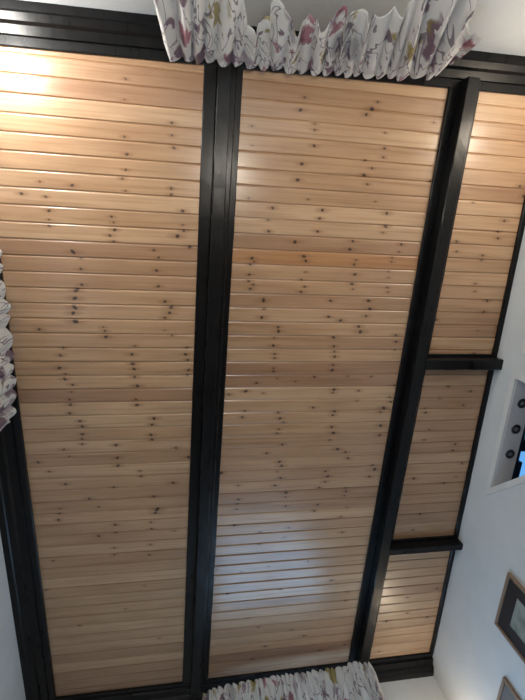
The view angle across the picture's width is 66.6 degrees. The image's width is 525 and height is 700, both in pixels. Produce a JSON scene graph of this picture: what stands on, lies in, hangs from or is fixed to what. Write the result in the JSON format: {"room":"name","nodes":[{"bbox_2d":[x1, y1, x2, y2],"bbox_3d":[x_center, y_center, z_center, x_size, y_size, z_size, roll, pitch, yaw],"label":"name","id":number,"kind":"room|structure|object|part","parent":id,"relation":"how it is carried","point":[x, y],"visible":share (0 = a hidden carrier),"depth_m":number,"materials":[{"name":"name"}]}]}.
{"room":"living room","nodes":[
{"label":"living room","id":0,"kind":"room"},
{"bbox_2d":[0,534,25,699],"bbox_3d":[-1.165,0.814,0.696,0.110,2.620,3.950,0,-74,-9],"label":"wall","id":1,"kind":"structure","parent":0,"point":[11,679],"depth_m":2.08,"materials":[{"name":"white paint"}]},
{"bbox_2d":[0,250,16,430],"bbox_3d":[-1.141,-0.002,1.521,0.201,0.428,0.914,0,-74,-9],"label":"curtain valance","id":2,"kind":"object","parent":1,"relation":"attached to","point":[8,395],"visible":1,"depth_m":1.70,"materials":[{"name":"fabric"}]},
{"bbox_2d":[0,258,55,699],"bbox_3d":[-1.227,0.471,1.915,0.139,0.056,3.371,0,-74,-9],"label":"trim","id":3,"kind":"structure","parent":1,"relation":"attached to","point":[17,527],"depth_m":2.09,"materials":[{"name":"black wood"}]},
{"bbox_2d":[0,46,524,696],"bbox_3d":[-0.019,0.461,2.143,2.626,0.031,3.700,0,-74,-9],"label":"ceiling","id":4,"kind":"structure","parent":0,"point":[100,156],"depth_m":1.98,"materials":[{"name":"brown wood"}]},
{"bbox_2d":[182,62,242,694],"bbox_3d":[-0.286,0.462,2.048,0.162,0.073,3.444,2,-75,-9],"label":"ceiling beam","id":5,"kind":"structure","parent":4,"relation":"attached to","point":[221,111],"depth_m":1.91,"materials":[{"name":"black wood"}]},
{"bbox_2d":[348,76,480,664],"bbox_3d":[0.782,0.468,2.214,0.151,0.073,3.444,2,-74,-9],"label":"ceiling beam","id":6,"kind":"structure","parent":4,"relation":"attached to","point":[461,103],"depth_m":2.06,"materials":[{"name":"black wood"}]},
{"bbox_2d":[389,535,462,555],"bbox_3d":[0.993,1.202,2.459,0.482,0.069,0.060,0,-74,-9],"label":"cross beam","id":7,"kind":"structure","parent":4,"relation":"attached to","point":[448,542],"depth_m":2.45,"materials":[{"name":"black wood"}]},
{"bbox_2d":[425,354,503,369],"bbox_3d":[1.066,0.065,2.144,0.447,0.069,0.074,0,-74,-9],"label":"cross beam","id":8,"kind":"structure","parent":4,"relation":"attached to","point":[433,361],"depth_m":2.12,"materials":[{"name":"black wood"}]},
{"bbox_2d":[23,0,524,55],"bbox_3d":[0.257,-0.989,0.397,2.591,2.620,0.110,-1,-74,-9],"label":"wall","id":9,"kind":"structure","parent":0,"point":[500,24],"depth_m":1.46,"materials":[{"name":"white paint"}]},
{"bbox_2d":[0,0,524,95],"bbox_3d":[0.069,-1.218,1.630,2.591,0.056,0.132,-1,-74,-9],"label":"trim","id":10,"kind":"structure","parent":9,"relation":"attached to","point":[23,24],"depth_m":1.54,"materials":[{"name":"black wood"}]},
{"bbox_2d":[153,0,482,80],"bbox_3d":[0.272,-1.105,1.298,1.228,0.662,0.174,0,-74,-9],"label":"curtain valance","id":11,"kind":"object","parent":9,"relation":"attached to","point":[431,35],"visible":1,"depth_m":1.41,"materials":[{"name":"fabric"}]},
{"bbox_2d":[379,676,445,699],"bbox_3d":[0.081,2.642,1.412,2.591,2.620,0.110,0,-74,-9],"label":"wall","id":12,"kind":"structure","parent":0,"point":[424,688],"depth_m":2.68,"materials":[{"name":"white paint"}]},
{"bbox_2d":[50,652,433,699],"bbox_3d":[-0.098,2.172,2.577,2.591,0.056,0.151,0,-74,-9],"label":"trim","id":13,"kind":"structure","parent":12,"relation":"attached to","point":[418,665],"depth_m":2.58,"materials":[{"name":"black wood"}]},
{"bbox_2d":[202,661,384,699],"bbox_3d":[0.210,2.193,2.375,1.131,0.419,0.250,0,-74,-9],"label":"curtain valance","id":14,"kind":"object","parent":12,"relation":"attached to","point":[353,681],"visible":1,"depth_m":2.48,"materials":[{"name":"fabric"}]},
{"bbox_2d":[433,229,524,699],"bbox_3d":[1.504,0.829,1.110,0.110,2.620,3.950,0,-74,-9],"label":"wall","id":15,"kind":"structure","parent":0,"point":[472,657],"depth_m":2.25,"materials":[{"name":"white paint"}]},
{"bbox_2d":[429,196,524,653],"bbox_3d":[1.251,0.465,2.315,0.027,0.017,3.401,0,-74,-9],"label":"trim","id":16,"kind":"structure","parent":15,"relation":"attached to","point":[521,226],"depth_m":2.28,"materials":[{"name":"black wood"}]},
{"bbox_2d":[484,371,524,495],"bbox_3d":[1.333,0.567,1.844,0.009,0.696,0.753,0,-74,-9],"label":"trim","id":17,"kind":"structure","parent":15,"relation":"attached to","point":[489,489],"depth_m":2.13,"materials":[{"name":"white paint"}]},
{"bbox_2d":[492,380,524,486],"bbox_3d":[1.347,0.457,2.147,0.107,0.004,0.642,0,-74,-9],"label":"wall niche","id":18,"kind":"structure","parent":15,"relation":"attached to","point":[511,441],"depth_m":2.15,"materials":[{"name":"white paint"}]},
{"bbox_2d":[496,677,520,699],"bbox_3d":[1.304,1.978,1.950,0.016,0.460,0.388,0,-74,-9],"label":"framed picture","id":19,"kind":"object","parent":15,"relation":"attached to","point":[506,691],"visible":1,"depth_m":2.10,"materials":[{"name":"brown wood"}]},
{"bbox_2d":[494,572,524,663],"bbox_3d":[1.311,1.386,1.926,0.016,0.440,0.345,0,-74,-9],"label":"framed picture","id":20,"kind":"object","parent":15,"relation":"attached to","point":[510,616],"visible":1,"depth_m":2.06,"materials":[{"name":"brown wood"}]},
{"bbox_2d":[510,599,524,643],"bbox_3d":[1.315,1.386,1.927,0.004,0.280,0.185,0,-74,-9],"label":"print","id":21,"kind":"object","parent":20,"relation":"attached to","point":[517,608],"depth_m":2.03},
{"bbox_2d":[505,450,514,458],"bbox_3d":[1.347,0.566,2.174,0.054,0.010,0.054,0,-74,-9],"label":"recessed light","id":22,"kind":"object","parent":15,"relation":"attached to","point":[509,454],"visible":1,"depth_m":2.17,"materials":[{"name":"black metal"}]},
{"bbox_2d":[511,425,520,433],"bbox_3d":[1.354,0.423,2.134,0.054,0.010,0.054,0,-74,-9],"label":"recessed light","id":23,"kind":"object","parent":15,"relation":"attached to","point":[515,429],"visible":1,"depth_m":2.13,"materials":[{"name":"black metal"}]},
{"bbox_2d":[517,399,524,407],"bbox_3d":[1.361,0.281,2.094,0.054,0.010,0.054,0,-74,-9],"label":"recessed light","id":24,"kind":"object","parent":15,"relation":"attached to","point":[521,403],"visible":1,"depth_m":2.09,"materials":[{"name":"black metal"}]},
{"bbox_3d":[2.096,0.245,2.838,1.584,0.050,2.400,0,-74,-9],"label":"ceiling","id":25,"kind":"structure","parent":0,"visible":0},
{"bbox_2d":[511,426,524,479],"bbox_3d":[2.321,0.666,2.951,1.100,0.070,1.250,0,-74,-9],"label":"window","id":26,"kind":"structure","parent":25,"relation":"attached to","point":[519,469],"depth_m":2.90,"materials":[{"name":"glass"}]},
{"bbox_3d":[2.327,0.658,2.982,1.080,0.008,1.250,0,-74,-9],"label":"pane","id":27,"kind":"part","parent":26,"relation":"part of","materials":[{"name":"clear glass"}]}
]}

